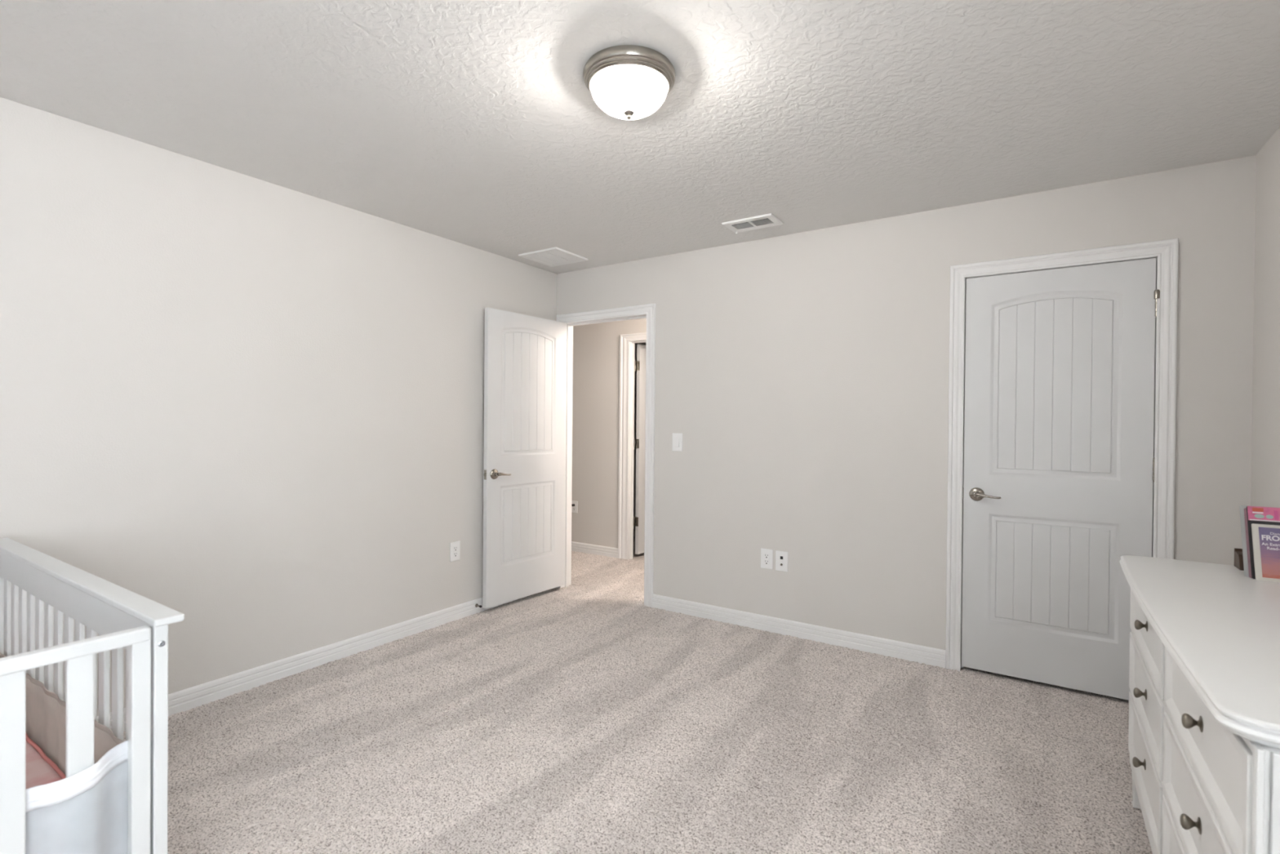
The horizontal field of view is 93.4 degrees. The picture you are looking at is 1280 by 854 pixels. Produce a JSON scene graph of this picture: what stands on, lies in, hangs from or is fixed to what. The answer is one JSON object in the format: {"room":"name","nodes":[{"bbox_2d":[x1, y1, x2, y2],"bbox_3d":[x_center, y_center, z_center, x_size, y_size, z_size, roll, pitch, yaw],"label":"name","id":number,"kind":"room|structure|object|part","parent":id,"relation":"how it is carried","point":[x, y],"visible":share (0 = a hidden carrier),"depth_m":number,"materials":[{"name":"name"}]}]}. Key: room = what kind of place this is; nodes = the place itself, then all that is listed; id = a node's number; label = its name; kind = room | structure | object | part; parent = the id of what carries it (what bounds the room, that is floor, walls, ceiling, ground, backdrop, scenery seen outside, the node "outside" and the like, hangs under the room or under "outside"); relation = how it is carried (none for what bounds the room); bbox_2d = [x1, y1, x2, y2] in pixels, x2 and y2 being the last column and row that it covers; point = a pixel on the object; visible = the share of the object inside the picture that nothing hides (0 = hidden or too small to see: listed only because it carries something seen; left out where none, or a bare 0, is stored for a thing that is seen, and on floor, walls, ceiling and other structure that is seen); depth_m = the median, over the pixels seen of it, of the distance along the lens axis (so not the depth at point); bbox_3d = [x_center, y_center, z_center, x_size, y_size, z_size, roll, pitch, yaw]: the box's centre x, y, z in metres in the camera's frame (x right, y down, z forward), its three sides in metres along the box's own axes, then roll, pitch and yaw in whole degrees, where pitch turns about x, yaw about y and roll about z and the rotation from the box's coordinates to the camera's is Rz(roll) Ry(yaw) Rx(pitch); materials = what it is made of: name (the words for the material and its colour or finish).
{"room":"children's room","nodes":[
{"label":"children's room","id":0,"kind":"room"},
{"bbox_2d":[0,97,556,715],"bbox_3d":[-2.246,0.027,2.403,0.115,2.440,5.600,1,0,33],"label":"wall","id":1,"kind":"structure","parent":0,"point":[250,409],"depth_m":2.81,"materials":[{"name":"paint"}]},
{"bbox_2d":[97,595,527,731],"bbox_3d":[-2.202,1.209,2.375,0.015,0.094,5.600,1,0,33],"label":"baseboard","id":2,"kind":"structure","parent":1,"relation":"attached to","point":[184,700],"depth_m":3.10,"materials":[{"name":"white paint"}]},
{"bbox_2d":[449,541,460,561],"bbox_3d":[-1.197,0.805,3.902,0.008,0.124,0.079,1,0,33],"label":"wall outlet","id":3,"kind":"object","parent":1,"relation":"attached to","point":[455,547],"visible":1,"depth_m":3.90,"materials":[{"name":"white plastic"}]},
{"bbox_2d":[453,545,457,557],"bbox_3d":[-1.195,0.805,3.900,0.003,0.070,0.035,1,0,33],"label":"receptacle","id":4,"kind":"object","parent":3,"relation":"attached to","point":[455,547],"depth_m":3.90,"materials":[{"name":"white plastic"}]},
{"bbox_2d":[573,519,644,599],"bbox_3d":[-0.591,1.312,3.171,6.235,0.088,8.900,1,0,33],"label":"floor","id":5,"kind":"structure","parent":0,"point":[640,557],"depth_m":5.87,"materials":[{"name":"carpet"}]},
{"bbox_2d":[571,550,644,598],"bbox_3d":[-0.217,1.250,5.153,3.480,0.009,0.978,1,0,33],"label":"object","id":6,"kind":"structure","parent":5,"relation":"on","point":[600,572],"depth_m":5.12,"materials":[{"name":"beige carpet"}]},
{"bbox_2d":[123,584,1152,853],"bbox_3d":[-0.544,1.274,1.357,3.903,0.010,5.719,1,0,33],"label":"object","id":7,"kind":"structure","parent":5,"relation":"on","point":[571,719],"depth_m":2.37,"materials":[{"name":"beige carpet"}]},
{"bbox_2d":[0,537,184,853],"bbox_3d":[-1.811,0.826,1.383,1.474,0.864,0.772,1,0,33],"label":"crib","id":8,"kind":"object","parent":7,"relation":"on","point":[112,797],"visible":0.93,"depth_m":1.26,"materials":[{"name":"white wood"}]},
{"bbox_2d":[25,733,65,789],"bbox_3d":[-1.818,0.924,1.372,1.364,0.092,0.665,1,0,33],"label":"mattress","id":9,"kind":"object","parent":8,"relation":"on","point":[41,770],"visible":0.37,"depth_m":1.56,"materials":[{"name":"pink fabric"}]},
{"bbox_3d":[-1.616,0.452,1.671,1.390,0.087,0.021,1,0,33],"label":"panel","id":10,"kind":"part","parent":8,"relation":"part of","materials":[{"name":"white wood"}]},
{"bbox_3d":[-1.219,0.432,0.979,0.026,0.028,0.688,1,0,33],"label":"rail","id":11,"kind":"part","parent":8,"relation":"part of","materials":[{"name":"white wood"}]},
{"bbox_3d":[-1.610,0.401,1.680,1.474,0.015,0.054,1,0,33],"label":"cap rail","id":12,"kind":"part","parent":8,"relation":"part of","materials":[{"name":"white wood"}]},
{"bbox_3d":[-1.043,0.855,1.256,0.023,0.822,0.032,1,0,33],"label":"post","id":13,"kind":"part","parent":8,"relation":"part of","materials":[{"name":"white wood"}]},
{"bbox_3d":[-1.028,0.841,1.285,0.034,0.849,0.025,1,0,33],"label":"post","id":14,"kind":"part","parent":8,"relation":"part of","materials":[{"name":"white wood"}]},
{"bbox_2d":[1119,555,1279,853],"bbox_3d":[1.489,0.866,1.385,0.524,0.840,1.418,1,0,33],"label":"dresser","id":15,"kind":"object","parent":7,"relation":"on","point":[1204,726],"visible":1,"depth_m":1.29,"materials":[{"name":"white paint"}]},
{"bbox_3d":[1.492,1.005,1.803,0.030,0.031,0.028,1,0,33],"label":"knob","id":16,"kind":"part","parent":15,"relation":"part of","materials":[{"name":"grey metal"}]},
{"bbox_3d":[1.494,0.796,1.802,0.030,0.031,0.028,1,0,33],"label":"knob","id":17,"kind":"part","parent":15,"relation":"part of","materials":[{"name":"grey metal"}]},
{"bbox_3d":[1.496,0.592,1.800,0.030,0.031,0.028,1,0,33],"label":"knob","id":18,"kind":"part","parent":15,"relation":"part of","materials":[{"name":"grey metal"}]},
{"bbox_3d":[1.503,1.008,1.796,0.016,0.198,0.662,1,0,34],"label":"drawer","id":19,"kind":"part","parent":15,"relation":"part of","materials":[{"name":"white paint"}]},
{"bbox_3d":[1.505,0.799,1.794,0.016,0.190,0.662,1,0,34],"label":"drawer","id":20,"kind":"part","parent":15,"relation":"part of","materials":[{"name":"white paint"}]},
{"bbox_3d":[1.507,0.595,1.793,0.016,0.188,0.662,1,0,34],"label":"drawer","id":21,"kind":"part","parent":15,"relation":"part of","materials":[{"name":"white paint"}]},
{"bbox_3d":[1.117,1.009,1.208,0.016,0.198,0.674,1,0,33],"label":"drawer","id":22,"kind":"part","parent":15,"relation":"part of","materials":[{"name":"white paint"}]},
{"bbox_3d":[1.107,0.797,1.213,0.030,0.031,0.028,1,0,33],"label":"knob","id":23,"kind":"part","parent":15,"relation":"part of","materials":[{"name":"grey metal"}]},
{"bbox_3d":[1.109,0.593,1.212,0.030,0.031,0.028,1,0,33],"label":"knob","id":24,"kind":"part","parent":15,"relation":"part of","materials":[{"name":"grey metal"}]},
{"bbox_3d":[1.118,0.800,1.206,0.016,0.190,0.674,1,0,33],"label":"drawer","id":25,"kind":"part","parent":15,"relation":"part of","materials":[{"name":"white paint"}]},
{"bbox_3d":[1.315,0.804,1.495,0.020,0.640,1.398,1,0,33],"label":"frame","id":26,"kind":"part","parent":15,"relation":"part of","materials":[{"name":"white paint"}]},
{"bbox_3d":[1.120,0.596,1.204,0.016,0.188,0.674,1,0,33],"label":"drawer","id":27,"kind":"part","parent":15,"relation":"part of","materials":[{"name":"white paint"}]},
{"bbox_2d":[1234,547,1244,570],"bbox_3d":[1.967,0.417,1.846,0.200,0.058,0.067,1,0,33],"label":"bookend","id":28,"kind":"object","parent":15,"relation":"on","point":[1238,557],"visible":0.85,"depth_m":1.89,"materials":[{"name":"brown wood"}]},
{"bbox_3d":[1.983,0.417,1.871,0.200,0.058,0.008,1,0,33],"label":"plate","id":29,"kind":"part","parent":28,"relation":"part of","materials":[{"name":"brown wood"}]},
{"bbox_2d":[1244,507,1251,577],"bbox_3d":[1.900,0.348,1.759,0.185,0.203,0.076,1,0,33],"label":"picture book","id":30,"kind":"object","parent":15,"relation":"on","point":[1245,508],"visible":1,"depth_m":1.81,"materials":[{"name":"paper"}]},
{"bbox_2d":[1239,505,1277,577],"bbox_3d":[1.905,0.345,1.774,0.190,0.209,0.078,1,0,33],"label":"picture book","id":31,"kind":"object","parent":15,"relation":"on","point":[1242,508],"visible":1,"depth_m":1.82,"materials":[{"name":"paper"}]},
{"bbox_3d":[0.931,0.825,0.910,0.010,0.680,0.012,1,0,33],"label":"corner post","id":32,"kind":"part","parent":15,"relation":"part of","materials":[{"name":"white paint"}]},
{"bbox_2d":[1246,506,1279,578],"bbox_3d":[1.898,0.345,1.746,0.190,0.210,0.076,1,0,33],"label":"picture book","id":33,"kind":"object","parent":15,"relation":"on","point":[1256,515],"visible":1,"depth_m":1.79,"materials":[{"name":"paper"}]},
{"bbox_2d":[1251,523,1279,582],"bbox_3d":[1.882,0.369,1.732,0.168,0.160,0.060,1,0,33],"label":"picture book","id":34,"kind":"object","parent":15,"relation":"on","point":[1265,538],"visible":1,"depth_m":1.76,"materials":[{"name":"paper"}]},
{"bbox_2d":[1258,526,1279,578],"bbox_3d":[1.879,0.367,1.729,0.142,0.147,0.001,1,-18,33],"label":"picture","id":35,"kind":"object","parent":34,"relation":"attached to","point":[1270,558],"depth_m":1.76},
{"bbox_3d":[1.128,0.828,0.781,0.444,0.679,0.008,1,0,33],"label":"panel","id":36,"kind":"part","parent":15,"relation":"part of","materials":[{"name":"white paint"}]},
{"bbox_2d":[571,318,646,547],"bbox_3d":[-0.119,0.021,5.714,4.200,2.440,0.062,1,0,33],"label":"wall","id":37,"kind":"structure","parent":0,"point":[596,347],"depth_m":5.88,"materials":[{"name":"paint"}]},
{"bbox_2d":[571,500,577,512],"bbox_3d":[-0.656,0.797,6.027,0.080,0.118,0.008,1,0,33],"label":"wall outlet","id":38,"kind":"object","parent":37,"relation":"attached to","point":[574,508],"visible":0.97,"depth_m":6.02,"materials":[{"name":"white plastic"}]},
{"bbox_2d":[571,541,617,558],"bbox_3d":[-1.014,1.191,6.259,1.932,0.094,0.015,1,0,33],"label":"baseboard","id":39,"kind":"structure","parent":37,"relation":"attached to","point":[611,552],"depth_m":5.87,"materials":[{"name":"white paint"}]},
{"bbox_2d":[617,332,646,559],"bbox_3d":[0.210,0.192,5.487,0.938,2.123,0.081,1,0,33],"label":"door frame","id":40,"kind":"structure","parent":37,"relation":"attached to","point":[627,341],"depth_m":5.68,"materials":[{"name":"white paint"}]},
{"bbox_3d":[-0.152,0.188,5.688,0.112,2.123,0.019,1,0,33],"label":"casing","id":41,"kind":"part","parent":40,"relation":"part of","materials":[{"name":"white paint"}]},
{"bbox_3d":[0.201,-0.834,5.454,0.938,0.070,0.019,1,0,33],"label":"head casing","id":42,"kind":"part","parent":40,"relation":"part of","materials":[{"name":"white paint"}]},
{"bbox_2d":[633,343,646,554],"bbox_3d":[0.161,0.213,6.050,0.049,2.013,0.754,1,1,35],"label":"door","id":43,"kind":"structure","parent":37,"relation":"in","point":[641,348],"depth_m":5.78,"materials":[{"name":"white paint"}]},
{"bbox_2d":[0,0,1279,273],"bbox_3d":[-0.569,-1.244,3.153,6.235,0.120,8.900,1,0,33],"label":"ceiling","id":44,"kind":"structure","parent":0,"point":[477,124],"depth_m":2.16,"materials":[{"name":"white paint"}]},
{"bbox_2d":[518,246,587,266],"bbox_3d":[-0.604,-1.186,4.217,0.342,0.012,0.342,1,0,33],"label":"ceiling vent","id":45,"kind":"object","parent":44,"relation":"in","point":[553,256],"visible":1,"depth_m":4.20,"materials":[{"name":"white metal"}]},
{"bbox_2d":[582,44,675,119],"bbox_3d":[-0.036,-1.093,1.991,0.305,0.154,0.305,1,0,33],"label":"ceiling light","id":46,"kind":"object","parent":44,"relation":"attached to","point":[626,82],"visible":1,"depth_m":1.90,"materials":[{"name":"white glass"}]},
{"bbox_3d":[-0.036,-1.081,1.991,0.255,0.088,0.255,1,0,33],"label":"lamp shade","id":47,"kind":"part","parent":46,"relation":"part of","materials":[{"name":"white glass"}]},
{"bbox_2d":[721,213,782,234],"bbox_3d":[0.647,-1.163,3.470,0.300,0.026,0.185,1,0,33],"label":"ceiling vent","id":48,"kind":"object","parent":44,"relation":"in","point":[766,220],"visible":1,"depth_m":3.46,"materials":[{"name":"white metal"}]},
{"bbox_2d":[633,342,646,519],"bbox_3d":[1.030,0.019,7.370,4.100,2.440,0.100,1,0,33],"label":"wall","id":49,"kind":"structure","parent":0,"point":[645,343],"depth_m":8.03,"materials":[{"name":"paint"}]},
{"bbox_2d":[556,155,1256,649],"bbox_3d":[0.955,0.045,3.717,4.020,2.440,0.115,1,0,33],"label":"wall","id":50,"kind":"structure","parent":0,"point":[802,376],"depth_m":3.44,"materials":[{"name":"paint"}]},
{"bbox_2d":[482,307,567,608],"bbox_3d":[-0.810,0.209,4.341,0.160,2.013,0.779,1,1,36],"label":"door","id":51,"kind":"structure","parent":50,"relation":"in","point":[525,356],"depth_m":4.29,"materials":[{"name":"white paint"}]},
{"bbox_3d":[-0.969,0.319,4.062,0.041,0.070,0.070,1,1,36],"label":"handle","id":52,"kind":"part","parent":51,"relation":"part of","materials":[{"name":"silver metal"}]},
{"bbox_3d":[-0.916,0.319,4.087,0.029,0.027,0.116,1,1,36],"label":"lever","id":53,"kind":"part","parent":51,"relation":"part of","materials":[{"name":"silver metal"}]},
{"bbox_2d":[555,302,655,607],"bbox_3d":[-0.249,0.196,4.498,0.901,2.123,0.134,1,0,33],"label":"door frame","id":54,"kind":"structure","parent":50,"relation":"attached to","point":[647,311],"depth_m":4.24,"materials":[{"name":"white paint"}]},
{"bbox_3d":[-0.631,0.191,4.681,0.062,2.123,0.019,1,0,33],"label":"casing","id":55,"kind":"part","parent":54,"relation":"part of","materials":[{"name":"white paint"}]},
{"bbox_3d":[-0.272,-0.831,4.443,0.901,0.070,0.019,1,0,33],"label":"head casing","id":56,"kind":"part","parent":54,"relation":"part of","materials":[{"name":"white paint"}]},
{"bbox_3d":[0.067,0.200,4.222,0.070,2.123,0.019,1,0,33],"label":"casing","id":57,"kind":"part","parent":54,"relation":"part of","materials":[{"name":"white paint"}]},
{"bbox_2d":[671,432,682,451],"bbox_3d":[0.253,0.104,4.103,0.080,0.124,0.012,1,0,33],"label":"light switch","id":58,"kind":"object","parent":50,"relation":"attached to","point":[677,437],"visible":1,"depth_m":4.10,"materials":[{"name":"white plastic"}]},
{"bbox_2d":[760,547,773,568],"bbox_3d":[0.790,0.821,3.754,0.079,0.124,0.008,1,0,33],"label":"wall outlet","id":59,"kind":"object","parent":50,"relation":"attached to","point":[766,554],"visible":1,"depth_m":3.75,"materials":[{"name":"white plastic"}]},
{"bbox_2d":[764,552,769,564],"bbox_3d":[0.788,0.821,3.752,0.035,0.070,0.003,1,0,33],"label":"receptacle","id":60,"kind":"object","parent":59,"relation":"attached to","point":[766,555],"depth_m":3.75,"materials":[{"name":"white plastic"}]},
{"bbox_2d":[775,550,787,571],"bbox_3d":[0.868,0.824,3.697,0.079,0.122,0.016,1,0,33],"label":"cable plate","id":61,"kind":"object","parent":50,"relation":"attached to","point":[781,557],"visible":1,"depth_m":3.70,"materials":[{"name":"white plastic"}]},
{"bbox_2d":[652,593,945,667],"bbox_3d":[0.856,1.225,3.707,1.838,0.094,0.015,1,0,33],"label":"baseboard","id":62,"kind":"structure","parent":50,"relation":"attached to","point":[920,654],"depth_m":3.60,"materials":[{"name":"white paint"}]},
{"bbox_2d":[961,257,1159,700],"bbox_3d":[2.015,0.245,2.938,0.778,2.034,0.097,1,0,33],"label":"door","id":63,"kind":"structure","parent":50,"relation":"in","point":[1059,476],"depth_m":2.94,"materials":[{"name":"white paint"}]},
{"bbox_3d":[1.738,0.349,3.112,0.070,0.070,0.041,1,0,33],"label":"handle","id":64,"kind":"part","parent":63,"relation":"part of","materials":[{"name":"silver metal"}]},
{"bbox_3d":[1.766,0.349,3.061,0.116,0.027,0.029,1,0,33],"label":"lever","id":65,"kind":"part","parent":63,"relation":"part of","materials":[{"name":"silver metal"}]},
{"bbox_2d":[945,238,1178,671],"bbox_3d":[2.042,0.221,2.991,0.909,2.133,0.134,1,0,33],"label":"door frame","id":66,"kind":"structure","parent":50,"relation":"attached to","point":[1165,252],"depth_m":2.88,"materials":[{"name":"white paint"}]},
{"bbox_3d":[1.660,0.216,3.174,0.070,2.133,0.019,1,0,33],"label":"casing","id":67,"kind":"part","parent":66,"relation":"part of","materials":[{"name":"white paint"}]},
{"bbox_3d":[2.019,-0.811,2.936,0.909,0.070,0.019,1,0,33],"label":"head casing","id":68,"kind":"part","parent":66,"relation":"part of","materials":[{"name":"white paint"}]},
{"bbox_3d":[2.361,0.225,2.712,0.070,2.133,0.019,1,0,33],"label":"casing","id":69,"kind":"part","parent":66,"relation":"part of","materials":[{"name":"white paint"}]},
{"bbox_2d":[1250,126,1279,507],"bbox_3d":[1.144,0.071,0.242,0.115,2.440,5.715,1,0,33],"label":"wall","id":70,"kind":"structure","parent":0,"point":[1265,432],"depth_m":2.41,"materials":[{"name":"paint"}]}
]}

